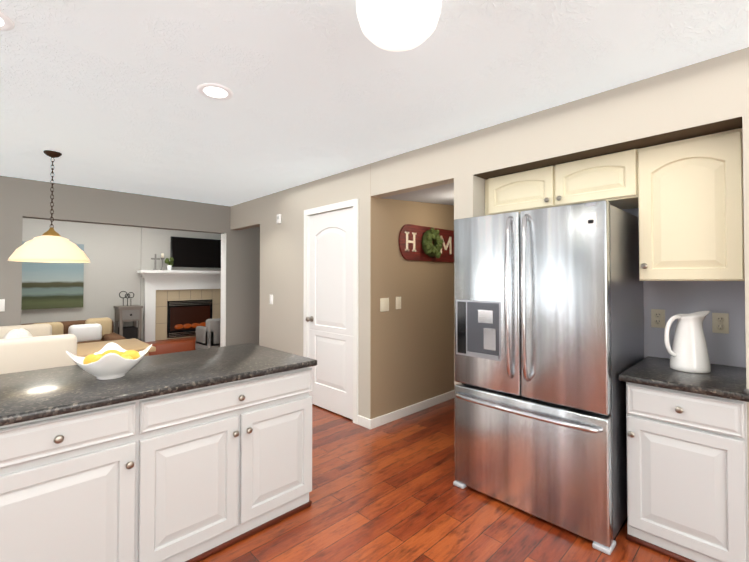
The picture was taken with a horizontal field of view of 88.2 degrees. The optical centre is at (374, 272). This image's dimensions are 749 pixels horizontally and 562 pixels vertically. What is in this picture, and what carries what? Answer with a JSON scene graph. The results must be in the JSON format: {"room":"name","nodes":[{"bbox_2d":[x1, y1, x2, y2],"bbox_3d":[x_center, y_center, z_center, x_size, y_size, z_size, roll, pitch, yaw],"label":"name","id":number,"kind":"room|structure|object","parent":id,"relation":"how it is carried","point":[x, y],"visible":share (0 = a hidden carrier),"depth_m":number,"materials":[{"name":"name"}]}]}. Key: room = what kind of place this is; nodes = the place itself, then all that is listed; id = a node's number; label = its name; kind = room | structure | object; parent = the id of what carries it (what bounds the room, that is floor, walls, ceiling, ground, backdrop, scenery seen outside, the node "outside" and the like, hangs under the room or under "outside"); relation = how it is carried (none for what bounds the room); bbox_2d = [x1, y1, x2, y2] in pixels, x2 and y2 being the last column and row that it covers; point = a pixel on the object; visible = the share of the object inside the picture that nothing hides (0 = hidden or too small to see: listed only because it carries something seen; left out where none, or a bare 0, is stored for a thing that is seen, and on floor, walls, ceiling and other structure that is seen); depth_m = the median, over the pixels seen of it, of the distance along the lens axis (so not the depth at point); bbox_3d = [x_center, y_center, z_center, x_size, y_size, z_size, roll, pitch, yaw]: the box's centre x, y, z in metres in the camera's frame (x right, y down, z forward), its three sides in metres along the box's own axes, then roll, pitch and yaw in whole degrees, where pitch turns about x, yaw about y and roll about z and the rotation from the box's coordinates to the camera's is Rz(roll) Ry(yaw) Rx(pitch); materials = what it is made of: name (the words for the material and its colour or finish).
{"room":"kitchen","nodes":[
{"label":"kitchen","id":0,"kind":"room"},
{"bbox_2d":[21,218,220,341],"bbox_3d":[-4.038,0.244,5.780,8.800,2.400,0.149,1,-1,-44],"label":"wall","id":1,"kind":"structure","parent":0,"point":[113,255],"depth_m":5.79,"materials":[{"name":"grey paint"}]},
{"bbox_2d":[21,241,83,309],"bbox_3d":[-4.502,0.043,5.223,0.914,0.900,0.030,1,-1,-44],"label":"painting","id":2,"kind":"object","parent":1,"relation":"attached to","point":[51,285],"visible":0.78,"depth_m":5.29},
{"bbox_2d":[170,236,220,267],"bbox_3d":[-2.944,-0.332,6.701,1.100,0.500,0.078,1,-1,-44],"label":"television","id":3,"kind":"object","parent":1,"relation":"attached to","point":[195,252],"visible":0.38,"depth_m":6.56,"materials":[{"name":"black"}]},
{"bbox_2d":[0,176,259,345],"bbox_3d":[-3.044,0.228,4.765,8.800,2.400,0.150,1,-1,-44],"label":"wall","id":4,"kind":"structure","parent":0,"point":[73,203],"depth_m":4.74,"materials":[{"name":"grey paint"}]},
{"bbox_2d":[0,299,4,311],"bbox_3d":[-3.831,0.334,3.876,0.175,0.125,0.016,1,-1,-44],"label":"light switch","id":5,"kind":"object","parent":4,"relation":"attached to","point":[2,304],"visible":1,"depth_m":3.93,"materials":[{"name":"white plastic"}]},
{"bbox_2d":[220,233,225,346],"bbox_3d":[-2.191,0.438,5.597,0.012,2.005,0.158,1,-1,-44],"label":"trim","id":6,"kind":"structure","parent":4,"relation":"attached to","point":[223,297],"depth_m":5.59,"materials":[{"name":"white"}]},
{"bbox_2d":[308,169,353,215],"bbox_3d":[-0.415,-0.805,3.983,0.120,0.360,0.756,1,-1,-44],"label":"wall","id":7,"kind":"structure","parent":0,"point":[334,188],"depth_m":3.92,"materials":[{"name":"beige paint"}]},
{"bbox_2d":[230,138,453,418],"bbox_3d":[-0.708,0.220,4.266,0.120,2.400,3.832,1,-1,-44],"label":"wall","id":8,"kind":"structure","parent":0,"point":[281,271],"depth_m":4.30,"materials":[{"name":"beige paint"}]},
{"bbox_2d":[277,214,280,223],"bbox_3d":[-1.145,-0.640,4.623,0.024,0.110,0.080,1,-1,-44],"label":"door chime","id":9,"kind":"object","parent":8,"relation":"attached to","point":[278,218],"visible":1,"depth_m":4.61,"materials":[{"name":"white plastic"}]},
{"bbox_2d":[303,198,357,423],"bbox_3d":[-0.465,0.363,3.916,0.109,2.102,0.880,1,-1,-44],"label":"pantry door","id":10,"kind":"structure","parent":8,"relation":"in","point":[330,323],"depth_m":3.89,"materials":[{"name":"white wood"}]},
{"bbox_2d":[0,0,748,205],"bbox_3d":[-0.630,-1.041,2.320,9.040,0.060,9.890,1,-1,-44],"label":"ceiling","id":11,"kind":"structure","parent":0,"point":[103,94],"depth_m":2.01,"materials":[{"name":"white paint"}]},
{"bbox_2d":[0,11,14,30],"bbox_3d":[-1.559,-1.020,1.536,0.190,0.006,0.190,1,-1,-44],"label":"recessed light","id":12,"kind":"object","parent":11,"relation":"in","point":[7,23],"visible":1,"depth_m":1.58,"materials":[{"name":"white"}]},
{"bbox_2d":[8,150,89,262],"bbox_3d":[-2.677,-0.543,3.206,0.524,0.908,0.524,1,-1,-44],"label":"pendant light","id":13,"kind":"object","parent":11,"relation":"hanging from","point":[51,245],"visible":1,"depth_m":3.09,"materials":[{"name":"beige glass"}]},
{"bbox_2d":[197,83,233,99],"bbox_3d":[-0.891,-1.011,2.166,0.190,0.006,0.190,1,-1,-44],"label":"recessed light","id":14,"kind":"object","parent":11,"relation":"in","point":[215,91],"visible":1,"depth_m":2.16,"materials":[{"name":"white"}]},
{"bbox_2d":[356,0,441,51],"bbox_3d":[0.083,-0.908,1.324,0.292,0.236,0.292,1,-1,-44],"label":"dome ceiling light","id":15,"kind":"object","parent":11,"relation":"hanging from","point":[396,25],"visible":1,"depth_m":1.26,"materials":[{"name":"white glass"}]},
{"bbox_2d":[383,183,453,204],"bbox_3d":[1.085,-0.835,3.982,2.020,0.300,0.893,1,-1,-44],"label":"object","id":16,"kind":"structure","parent":11,"relation":"attached to","point":[442,194],"depth_m":3.59,"materials":[{"name":"grey paint"}]},
{"bbox_2d":[370,163,454,418],"bbox_3d":[0.688,0.220,4.285,2.140,2.400,0.120,1,-1,-44],"label":"wall","id":17,"kind":"structure","parent":0,"point":[412,351],"depth_m":3.84,"materials":[{"name":"beige paint"}]},
{"bbox_2d":[380,298,388,311],"bbox_3d":[0.097,0.302,3.614,0.115,0.125,0.010,1,-1,-44],"label":"light switch","id":18,"kind":"object","parent":17,"relation":"attached to","point":[384,304],"visible":1,"depth_m":3.60,"materials":[{"name":"beige plastic"}]},
{"bbox_2d":[396,297,400,308],"bbox_3d":[0.234,0.297,3.749,0.075,0.120,0.010,1,-1,-44],"label":"light switch","id":19,"kind":"object","parent":17,"relation":"attached to","point":[398,302],"visible":1,"depth_m":3.74,"materials":[{"name":"beige plastic"}]},
{"bbox_2d":[368,390,454,429],"bbox_3d":[0.729,1.377,4.214,2.154,0.085,0.014,1,-1,-44],"label":"baseboard","id":20,"kind":"structure","parent":17,"relation":"attached to","point":[384,419],"depth_m":3.82,"materials":[{"name":"white wood"}]},
{"bbox_2d":[398,224,453,262],"bbox_3d":[0.782,-0.296,4.214,1.415,0.360,0.123,1,-1,-44],"label":"home sign","id":21,"kind":"object","parent":17,"relation":"attached to","point":[419,243],"visible":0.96,"depth_m":3.97,"materials":[{"name":"red wood"}]},
{"bbox_2d":[199,398,679,561],"bbox_3d":[-0.630,1.419,2.281,9.040,0.060,9.890,1,-1,-44],"label":"floor","id":22,"kind":"structure","parent":0,"point":[389,492],"depth_m":2.19,"materials":[{"name":"brown wood"}]},
{"bbox_2d":[0,324,51,338],"bbox_3d":[-3.084,0.940,3.322,0.500,0.930,0.500,1,-1,-44],"label":"dining chair","id":23,"kind":"object","parent":22,"relation":"on","point":[20,331],"visible":0.12,"depth_m":3.44,"materials":[{"name":"beige fabric"}]},
{"bbox_2d":[0,334,76,373],"bbox_3d":[-2.439,0.915,2.721,0.490,0.960,0.500,1,-1,-44],"label":"dining chair","id":24,"kind":"object","parent":22,"relation":"on","point":[29,353],"visible":0.25,"depth_m":2.57,"materials":[{"name":"beige fabric"}]},
{"bbox_2d":[0,399,143,561],"bbox_3d":[-1.435,0.963,1.702,0.537,0.836,0.640,1,-1,-44],"label":"base cabinet","id":25,"kind":"object","parent":22,"relation":"on","point":[72,484],"depth_m":1.52,"materials":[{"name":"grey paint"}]},
{"bbox_2d":[21,317,125,343],"bbox_3d":[-4.331,1.027,4.737,2.040,0.800,0.928,1,-1,-44],"label":"sofa","id":26,"kind":"object","parent":22,"relation":"on","point":[89,330],"visible":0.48,"depth_m":5.18,"materials":[{"name":"brown fabric"}]},
{"bbox_2d":[77,338,155,356],"bbox_3d":[-2.740,1.026,3.083,1.600,0.750,0.700,1,-1,-44],"label":"dining table","id":27,"kind":"object","parent":22,"relation":"on","point":[87,349],"visible":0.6,"depth_m":3.42,"materials":[{"name":"beige wood"}]},
{"bbox_2d":[114,291,142,340],"bbox_3d":[-3.693,0.861,5.789,0.310,1.166,0.355,1,-1,-44],"label":"side table","id":28,"kind":"object","parent":22,"relation":"on","point":[127,313],"visible":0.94,"depth_m":5.72,"materials":[{"name":"grey wood"}]},
{"bbox_2d":[137,270,220,355],"bbox_3d":[-2.974,0.711,6.387,1.580,1.485,0.420,1,-1,-44],"label":"fireplace","id":29,"kind":"object","parent":22,"relation":"on","point":[180,306],"visible":0.69,"depth_m":6.32,"materials":[{"name":"white wood"}]},
{"bbox_2d":[151,253,173,269],"bbox_3d":[-3.377,-0.170,6.162,0.330,0.270,0.112,1,-1,-44],"label":"mantel decor","id":30,"kind":"object","parent":29,"relation":"on","point":[170,263],"visible":0.9,"depth_m":6.17,"materials":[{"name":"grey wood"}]},
{"bbox_2d":[195,318,220,349],"bbox_3d":[-2.429,1.080,6.159,0.650,0.740,0.540,1,-1,-44],"label":"armchair","id":31,"kind":"object","parent":22,"relation":"on","point":[208,336],"visible":0.4,"depth_m":5.83,"materials":[{"name":"grey fabric"}]},
{"bbox_2d":[140,367,311,561],"bbox_3d":[-0.918,0.971,2.209,0.911,0.836,0.640,1,-1,-44],"label":"base cabinet","id":32,"kind":"object","parent":22,"relation":"on","point":[197,474],"depth_m":1.93,"materials":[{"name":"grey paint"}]},
{"bbox_2d":[0,343,316,425],"bbox_3d":[-1.741,0.524,1.508,3.110,0.035,0.840,1,-1,-44],"label":"countertop","id":33,"kind":"structure","parent":32,"relation":"on","point":[35,394],"depth_m":1.86,"materials":[{"name":"stone"}]},
{"bbox_2d":[66,342,151,379],"bbox_3d":[-1.291,0.439,1.894,0.345,0.146,0.345,1,-1,-44],"label":"bowl","id":34,"kind":"object","parent":33,"relation":"on","point":[111,360],"visible":1,"depth_m":1.83,"materials":[{"name":"white ceramic"}]},
{"bbox_2d":[453,200,643,554],"bbox_3d":[1.101,0.519,2.483,0.884,1.745,0.908,1,-1,-44],"label":"refrigerator","id":35,"kind":"object","parent":22,"relation":"on","point":[549,323],"visible":1,"depth_m":2.14,"materials":[{"name":"silver metal"}]},
{"bbox_2d":[626,382,748,561],"bbox_3d":[1.684,0.976,2.058,0.676,0.822,0.453,1,-1,-44],"label":"base cabinet","id":36,"kind":"object","parent":22,"relation":"on","point":[687,479],"visible":1,"depth_m":1.83,"materials":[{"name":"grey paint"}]},
{"bbox_2d":[619,356,748,401],"bbox_3d":[1.685,0.547,2.062,0.678,0.036,0.507,1,-1,-44],"label":"countertop","id":37,"kind":"structure","parent":36,"relation":"on","point":[724,381],"depth_m":1.93,"materials":[{"name":"stone"}]},
{"bbox_2d":[664,311,710,373],"bbox_3d":[1.704,0.369,2.098,0.191,0.322,0.185,1,-1,-44],"label":"pitcher","id":38,"kind":"object","parent":37,"relation":"on","point":[688,352],"visible":1,"depth_m":2.06,"materials":[{"name":"white ceramic"}]},
{"bbox_2d":[454,132,485,384],"bbox_3d":[1.410,0.208,3.547,2.140,2.400,0.160,1,-1,-44],"label":"wall","id":39,"kind":"structure","parent":0,"point":[469,194],"depth_m":2.81,"materials":[{"name":"beige paint"}]},
{"bbox_2d":[473,50,741,179],"bbox_3d":[1.393,-0.854,2.459,0.570,0.310,1.392,1,-1,-44],"label":"wall","id":40,"kind":"structure","parent":0,"point":[702,98],"depth_m":2.11,"materials":[{"name":"beige paint"}]},
{"bbox_2d":[623,208,745,367],"bbox_3d":[1.639,0.195,2.684,0.120,2.400,1.392,1,-1,-44],"label":"wall","id":41,"kind":"structure","parent":0,"point":[671,298],"depth_m":2.28,"materials":[{"name":"grey paint"}]},
{"bbox_2d":[485,148,640,214],"bbox_3d":[1.288,-0.554,2.653,0.418,0.272,0.955,1,-1,-44],"label":"upper cabinet","id":42,"kind":"object","parent":41,"relation":"attached to","point":[615,178],"depth_m":2.42,"materials":[{"name":"beige paint"}]},
{"bbox_2d":[651,309,664,327],"bbox_3d":[1.789,0.291,2.437,0.010,0.116,0.072,1,-1,-44],"label":"outlet","id":43,"kind":"object","parent":41,"relation":"attached to","point":[657,318],"visible":1,"depth_m":2.44,"materials":[{"name":"beige plastic"}]},
{"bbox_2d":[633,128,744,280],"bbox_3d":[1.773,-0.326,2.155,0.418,0.744,0.429,1,-1,-44],"label":"upper cabinet","id":44,"kind":"object","parent":41,"relation":"attached to","point":[686,197],"depth_m":1.99,"materials":[{"name":"beige paint"}]},
{"bbox_2d":[712,313,728,333],"bbox_3d":[1.995,0.293,2.227,0.010,0.116,0.072,1,-1,-44],"label":"outlet","id":45,"kind":"object","parent":41,"relation":"attached to","point":[720,322],"visible":1,"depth_m":2.22,"materials":[{"name":"beige plastic"}]},
{"bbox_2d":[741,47,748,523],"bbox_3d":[2.908,0.168,0.982,0.690,2.400,2.815,1,-1,-44],"label":"wall","id":46,"kind":"structure","parent":0,"point":[745,85],"depth_m":1.75,"materials":[{"name":"beige paint"}]}
]}

